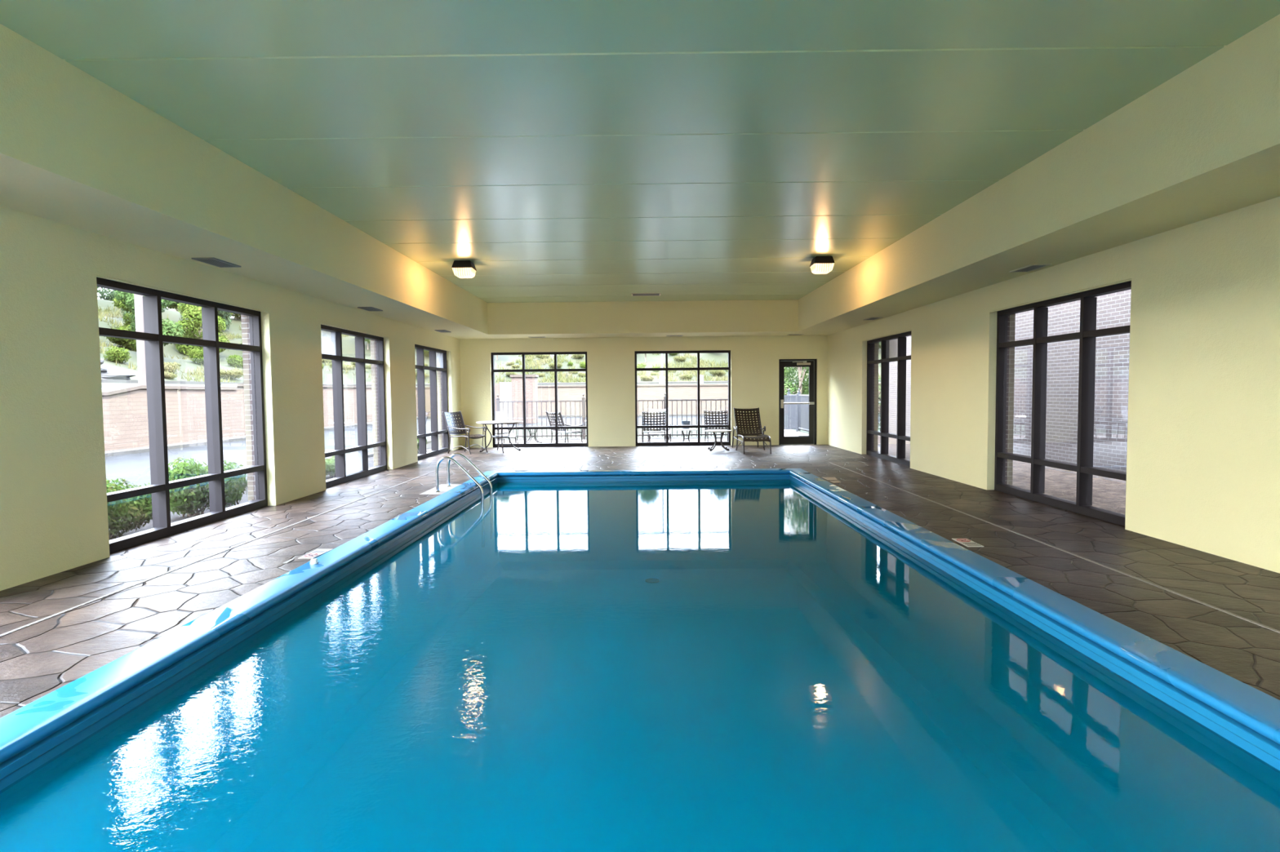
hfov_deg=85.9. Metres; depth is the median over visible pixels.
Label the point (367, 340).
tree
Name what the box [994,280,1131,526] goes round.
window
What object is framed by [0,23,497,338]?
soffit
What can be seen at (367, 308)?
air vent
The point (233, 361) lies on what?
shrub
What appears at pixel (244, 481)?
shrub
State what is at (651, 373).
shrub
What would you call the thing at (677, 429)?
side table
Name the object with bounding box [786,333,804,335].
air vent
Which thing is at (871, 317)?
air vent
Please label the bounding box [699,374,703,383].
bollard
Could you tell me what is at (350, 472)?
window
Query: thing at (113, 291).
tree
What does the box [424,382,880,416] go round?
wall
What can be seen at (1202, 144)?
soffit
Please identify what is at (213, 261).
air vent
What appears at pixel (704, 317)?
soffit
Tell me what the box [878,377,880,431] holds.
shrub
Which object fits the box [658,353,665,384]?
lamp post
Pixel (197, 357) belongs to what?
shrub
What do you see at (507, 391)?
enclosure
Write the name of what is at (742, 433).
lounge chair
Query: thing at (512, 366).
shrub
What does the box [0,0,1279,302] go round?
ceiling
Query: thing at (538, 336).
air vent
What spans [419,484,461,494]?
pad
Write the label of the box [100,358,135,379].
bank
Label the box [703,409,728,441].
patio chair
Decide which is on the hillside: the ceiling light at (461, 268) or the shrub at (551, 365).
the shrub at (551, 365)
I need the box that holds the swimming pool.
[0,468,1279,851]
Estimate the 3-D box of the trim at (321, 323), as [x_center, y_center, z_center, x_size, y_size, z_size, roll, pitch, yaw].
[-4.497,-1.507,10.966,0.032,0.012,2.609,-1,3,0]
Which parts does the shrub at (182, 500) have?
stem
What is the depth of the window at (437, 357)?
15.36 m
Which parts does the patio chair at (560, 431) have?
post, post, seat frame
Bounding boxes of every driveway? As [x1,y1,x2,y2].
[105,417,496,489]
[506,415,728,426]
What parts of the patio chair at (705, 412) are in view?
post, post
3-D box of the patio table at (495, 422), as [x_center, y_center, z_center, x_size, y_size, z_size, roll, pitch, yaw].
[-3.256,0.248,15.995,1.072,0.712,1.072,1,3,29]
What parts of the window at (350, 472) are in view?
glass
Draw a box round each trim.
[96,275,269,312]
[320,323,389,338]
[414,343,450,351]
[862,329,911,342]
[989,279,1131,312]
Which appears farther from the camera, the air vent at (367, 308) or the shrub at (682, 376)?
the shrub at (682, 376)
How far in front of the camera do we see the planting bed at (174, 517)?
8.40 m
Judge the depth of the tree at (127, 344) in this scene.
47.53 m
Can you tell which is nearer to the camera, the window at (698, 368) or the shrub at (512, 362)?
the window at (698, 368)
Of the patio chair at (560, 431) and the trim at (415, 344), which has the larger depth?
the patio chair at (560, 431)
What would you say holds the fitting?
on the swimming pool
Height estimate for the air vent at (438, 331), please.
0.012 m
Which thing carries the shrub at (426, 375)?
on the hillside
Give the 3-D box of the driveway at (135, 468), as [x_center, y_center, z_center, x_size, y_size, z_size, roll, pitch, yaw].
[-9.838,0.535,23.845,6.900,0.250,38.500,-1,3,0]
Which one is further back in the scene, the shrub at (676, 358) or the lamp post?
the shrub at (676, 358)
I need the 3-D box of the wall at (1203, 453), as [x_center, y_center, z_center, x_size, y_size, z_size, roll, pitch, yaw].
[4.772,-0.989,6.982,0.340,3.904,20.083,-1,3,0]
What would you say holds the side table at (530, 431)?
on the patio
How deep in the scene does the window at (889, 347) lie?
13.37 m
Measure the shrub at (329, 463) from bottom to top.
0.470 m
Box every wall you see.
[0,205,462,591]
[102,383,417,451]
[104,413,785,457]
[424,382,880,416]
[459,335,827,448]
[826,196,1279,573]
[888,289,1131,472]
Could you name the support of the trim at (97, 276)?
attached to the wall at (54, 507)
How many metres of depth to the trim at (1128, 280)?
7.42 m
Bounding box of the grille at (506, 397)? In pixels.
[505,396,507,409]
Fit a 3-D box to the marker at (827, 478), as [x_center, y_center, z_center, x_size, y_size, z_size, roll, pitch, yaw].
[2.921,0.803,10.491,0.188,0.006,0.300,-1,3,0]
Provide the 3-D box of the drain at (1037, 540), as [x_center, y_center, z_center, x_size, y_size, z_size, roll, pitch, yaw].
[3.514,1.064,5.195,0.028,0.016,15.300,-1,3,0]
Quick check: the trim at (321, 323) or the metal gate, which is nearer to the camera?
the trim at (321, 323)
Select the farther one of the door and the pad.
the door
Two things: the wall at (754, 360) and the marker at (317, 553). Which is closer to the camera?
the marker at (317, 553)
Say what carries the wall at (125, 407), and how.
on the ground
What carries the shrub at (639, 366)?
on the hillside
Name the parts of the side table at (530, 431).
leg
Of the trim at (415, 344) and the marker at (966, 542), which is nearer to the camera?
the marker at (966, 542)
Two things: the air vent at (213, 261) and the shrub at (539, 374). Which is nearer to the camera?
the air vent at (213, 261)
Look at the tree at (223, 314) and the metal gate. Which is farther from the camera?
the tree at (223, 314)
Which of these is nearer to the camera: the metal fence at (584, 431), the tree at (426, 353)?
the metal fence at (584, 431)
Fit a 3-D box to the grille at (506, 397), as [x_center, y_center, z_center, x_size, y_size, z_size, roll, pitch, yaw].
[-6.628,-1.144,34.112,0.100,0.650,0.040,-1,3,0]
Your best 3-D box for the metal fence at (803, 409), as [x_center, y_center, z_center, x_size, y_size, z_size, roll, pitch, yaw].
[5.722,-0.542,23.726,0.114,1.515,5.707,-1,3,0]
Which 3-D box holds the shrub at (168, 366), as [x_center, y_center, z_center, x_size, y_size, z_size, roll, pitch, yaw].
[-29.623,-3.658,42.800,1.702,0.870,1.860,0,3,18]
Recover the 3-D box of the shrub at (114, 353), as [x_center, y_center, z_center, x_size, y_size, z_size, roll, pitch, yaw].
[-31.220,-4.237,40.996,1.489,1.141,1.481,0,3,15]
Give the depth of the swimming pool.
4.94 m
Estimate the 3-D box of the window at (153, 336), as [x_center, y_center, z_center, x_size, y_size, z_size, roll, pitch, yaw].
[-4.660,-0.138,7.068,0.145,2.368,2.633,-1,3,0]
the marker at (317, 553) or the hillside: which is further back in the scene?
the hillside
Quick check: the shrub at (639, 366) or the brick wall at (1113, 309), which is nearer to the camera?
the brick wall at (1113, 309)
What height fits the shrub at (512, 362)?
0.427 m
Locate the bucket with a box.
[680,421,690,429]
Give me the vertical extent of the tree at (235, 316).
5.039 m
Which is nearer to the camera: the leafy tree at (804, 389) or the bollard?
the leafy tree at (804, 389)
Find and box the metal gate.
[784,394,798,431]
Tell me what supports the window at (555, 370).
in the wall at (754, 360)
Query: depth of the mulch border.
21.48 m
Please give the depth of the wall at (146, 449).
20.76 m
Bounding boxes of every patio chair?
[545,411,582,443]
[641,411,666,442]
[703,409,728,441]
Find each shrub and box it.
[102,345,132,362]
[106,478,152,538]
[147,457,245,516]
[164,361,181,373]
[164,371,177,379]
[186,347,204,364]
[206,460,247,506]
[219,368,243,379]
[225,354,243,368]
[321,359,331,362]
[324,452,358,477]
[342,364,355,369]
[415,371,429,377]
[417,438,427,454]
[504,372,516,376]
[505,361,514,365]
[511,364,519,368]
[534,373,545,377]
[535,355,551,359]
[548,362,562,368]
[571,354,584,359]
[577,372,585,377]
[579,361,585,368]
[636,362,645,368]
[640,374,653,381]
[650,372,658,375]
[673,355,686,361]
[678,373,692,379]
[708,369,725,375]
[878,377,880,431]
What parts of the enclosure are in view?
gate panel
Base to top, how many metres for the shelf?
0.026 m
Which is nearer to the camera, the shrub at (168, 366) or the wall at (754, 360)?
the wall at (754, 360)
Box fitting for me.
[310,558,318,564]
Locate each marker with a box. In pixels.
[282,559,294,564]
[297,549,332,559]
[822,477,837,479]
[951,538,983,546]
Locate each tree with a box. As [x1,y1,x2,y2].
[97,287,119,301]
[104,294,136,351]
[111,289,165,319]
[114,290,185,346]
[163,299,179,311]
[173,302,230,355]
[179,304,232,329]
[230,312,240,319]
[364,338,370,349]
[423,350,429,356]
[784,367,808,395]
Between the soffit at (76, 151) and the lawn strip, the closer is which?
the soffit at (76, 151)
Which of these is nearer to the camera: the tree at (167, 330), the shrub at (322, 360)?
the tree at (167, 330)
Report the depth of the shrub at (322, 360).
60.26 m
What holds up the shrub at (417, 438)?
on the planting bed at (174, 517)
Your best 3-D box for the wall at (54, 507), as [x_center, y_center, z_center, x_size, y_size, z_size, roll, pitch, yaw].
[-4.665,-0.901,7.024,0.340,3.904,20.083,-1,3,0]
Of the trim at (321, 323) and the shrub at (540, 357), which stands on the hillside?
the shrub at (540, 357)
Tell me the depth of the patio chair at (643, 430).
17.69 m
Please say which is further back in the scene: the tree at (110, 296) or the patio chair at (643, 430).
the tree at (110, 296)
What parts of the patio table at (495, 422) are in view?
leg, leg, leg, leg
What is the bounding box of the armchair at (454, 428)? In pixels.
[442,410,488,454]
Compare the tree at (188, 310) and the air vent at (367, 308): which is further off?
the tree at (188, 310)
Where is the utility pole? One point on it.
(138, 299)
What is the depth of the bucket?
18.07 m
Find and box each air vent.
[191,257,240,267]
[357,306,382,311]
[434,329,450,332]
[528,336,546,337]
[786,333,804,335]
[863,316,883,319]
[1008,263,1052,272]
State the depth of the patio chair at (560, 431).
17.93 m
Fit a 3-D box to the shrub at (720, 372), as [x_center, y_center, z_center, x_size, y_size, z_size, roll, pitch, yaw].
[6.680,-4.528,58.425,1.388,0.710,1.517,-3,4,-45]
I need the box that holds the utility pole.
[133,293,146,385]
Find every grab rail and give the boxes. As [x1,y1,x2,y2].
[435,456,484,547]
[446,453,493,538]
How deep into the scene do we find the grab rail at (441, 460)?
9.49 m
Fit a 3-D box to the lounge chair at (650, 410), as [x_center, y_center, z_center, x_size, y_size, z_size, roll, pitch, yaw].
[0.548,-0.007,19.536,0.675,0.965,1.798,-1,3,0]
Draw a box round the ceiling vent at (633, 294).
[631,293,661,296]
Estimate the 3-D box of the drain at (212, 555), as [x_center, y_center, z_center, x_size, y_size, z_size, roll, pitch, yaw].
[-3.625,1.116,5.526,0.028,0.016,15.900,-1,3,0]
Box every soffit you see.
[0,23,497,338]
[487,299,798,338]
[793,13,1279,335]
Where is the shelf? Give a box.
[490,435,509,437]
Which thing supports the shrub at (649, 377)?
on the hillside
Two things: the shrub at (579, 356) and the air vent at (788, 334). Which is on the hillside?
the shrub at (579, 356)
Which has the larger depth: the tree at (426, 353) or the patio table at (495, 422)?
the tree at (426, 353)
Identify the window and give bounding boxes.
[96,277,267,553]
[320,324,386,488]
[414,344,448,460]
[491,351,588,447]
[634,350,730,446]
[866,331,911,466]
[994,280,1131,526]
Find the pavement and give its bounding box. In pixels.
[800,435,1126,515]
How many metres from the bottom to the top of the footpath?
0.250 m
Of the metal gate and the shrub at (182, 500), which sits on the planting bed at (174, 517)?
the shrub at (182, 500)
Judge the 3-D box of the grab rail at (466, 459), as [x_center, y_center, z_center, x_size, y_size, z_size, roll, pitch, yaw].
[-2.496,1.025,10.063,0.676,1.269,0.072,-1,3,0]
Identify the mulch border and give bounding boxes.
[495,437,727,440]
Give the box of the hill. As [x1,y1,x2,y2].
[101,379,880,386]
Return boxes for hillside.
[97,298,880,387]
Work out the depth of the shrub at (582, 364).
60.97 m
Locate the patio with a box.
[426,438,879,451]
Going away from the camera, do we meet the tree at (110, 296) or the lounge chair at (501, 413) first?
the lounge chair at (501, 413)
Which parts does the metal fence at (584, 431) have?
post, post, rail, rail, post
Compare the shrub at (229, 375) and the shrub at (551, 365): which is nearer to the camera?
the shrub at (229, 375)
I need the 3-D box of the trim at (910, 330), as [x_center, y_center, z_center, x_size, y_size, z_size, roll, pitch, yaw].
[4.637,-1.695,13.002,0.032,0.012,2.617,-1,3,0]
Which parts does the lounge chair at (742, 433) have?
leg, post, arm post, leg, seat frame, post, leg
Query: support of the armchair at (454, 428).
on the floor
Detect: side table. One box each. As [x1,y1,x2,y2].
[523,429,542,443]
[674,428,697,441]
[705,429,731,451]
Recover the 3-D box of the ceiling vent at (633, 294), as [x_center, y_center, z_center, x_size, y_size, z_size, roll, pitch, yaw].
[0.130,-2.797,14.619,0.620,0.012,0.340,-1,3,0]
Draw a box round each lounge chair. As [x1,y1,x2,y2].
[495,410,516,444]
[647,408,671,442]
[732,407,771,454]
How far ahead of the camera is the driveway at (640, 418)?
36.05 m
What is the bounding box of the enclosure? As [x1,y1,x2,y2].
[494,374,538,423]
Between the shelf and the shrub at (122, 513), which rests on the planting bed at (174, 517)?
the shrub at (122, 513)
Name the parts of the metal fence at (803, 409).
rail, post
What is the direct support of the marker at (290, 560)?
on the floor
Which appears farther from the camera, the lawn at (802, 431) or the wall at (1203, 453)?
the lawn at (802, 431)
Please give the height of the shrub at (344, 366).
0.579 m
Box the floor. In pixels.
[0,444,1279,718]
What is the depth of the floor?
5.43 m
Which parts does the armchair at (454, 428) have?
post, arm, post, seat frame, leg, arm, leg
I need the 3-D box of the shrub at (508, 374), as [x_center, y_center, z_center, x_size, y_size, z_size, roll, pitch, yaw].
[-10.763,-4.339,57.735,1.078,0.552,1.179,-3,4,-42]
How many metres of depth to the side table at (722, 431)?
15.72 m
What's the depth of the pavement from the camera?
10.33 m
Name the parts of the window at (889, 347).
glass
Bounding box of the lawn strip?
[495,427,727,439]
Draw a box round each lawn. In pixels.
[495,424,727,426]
[784,414,880,434]
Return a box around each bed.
[109,442,431,540]
[207,440,431,496]
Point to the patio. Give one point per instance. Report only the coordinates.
(696, 439)
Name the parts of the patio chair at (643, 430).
post, post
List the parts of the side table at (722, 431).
leg, leg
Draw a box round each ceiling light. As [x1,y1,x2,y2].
[451,260,476,278]
[809,256,835,274]
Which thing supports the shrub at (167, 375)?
on the hillside
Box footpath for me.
[784,429,808,436]
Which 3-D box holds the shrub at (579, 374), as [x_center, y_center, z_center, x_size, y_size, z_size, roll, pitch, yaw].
[-4.832,-4.352,58.547,0.922,0.472,1.008,0,3,12]
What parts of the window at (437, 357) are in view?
glass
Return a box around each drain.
[0,463,454,637]
[830,462,1279,633]
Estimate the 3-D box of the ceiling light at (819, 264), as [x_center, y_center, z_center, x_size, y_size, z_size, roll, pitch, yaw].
[2.855,-2.520,10.777,0.316,0.240,0.316,-1,3,0]
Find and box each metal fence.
[495,392,728,439]
[786,388,808,431]
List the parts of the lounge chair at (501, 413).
seat frame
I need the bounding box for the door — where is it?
[778,359,817,444]
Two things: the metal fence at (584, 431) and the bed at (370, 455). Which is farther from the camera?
the metal fence at (584, 431)
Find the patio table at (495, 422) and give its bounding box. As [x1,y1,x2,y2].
[475,420,523,453]
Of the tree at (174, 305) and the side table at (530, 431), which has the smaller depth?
the side table at (530, 431)
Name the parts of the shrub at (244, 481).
stem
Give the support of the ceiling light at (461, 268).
attached to the ceiling

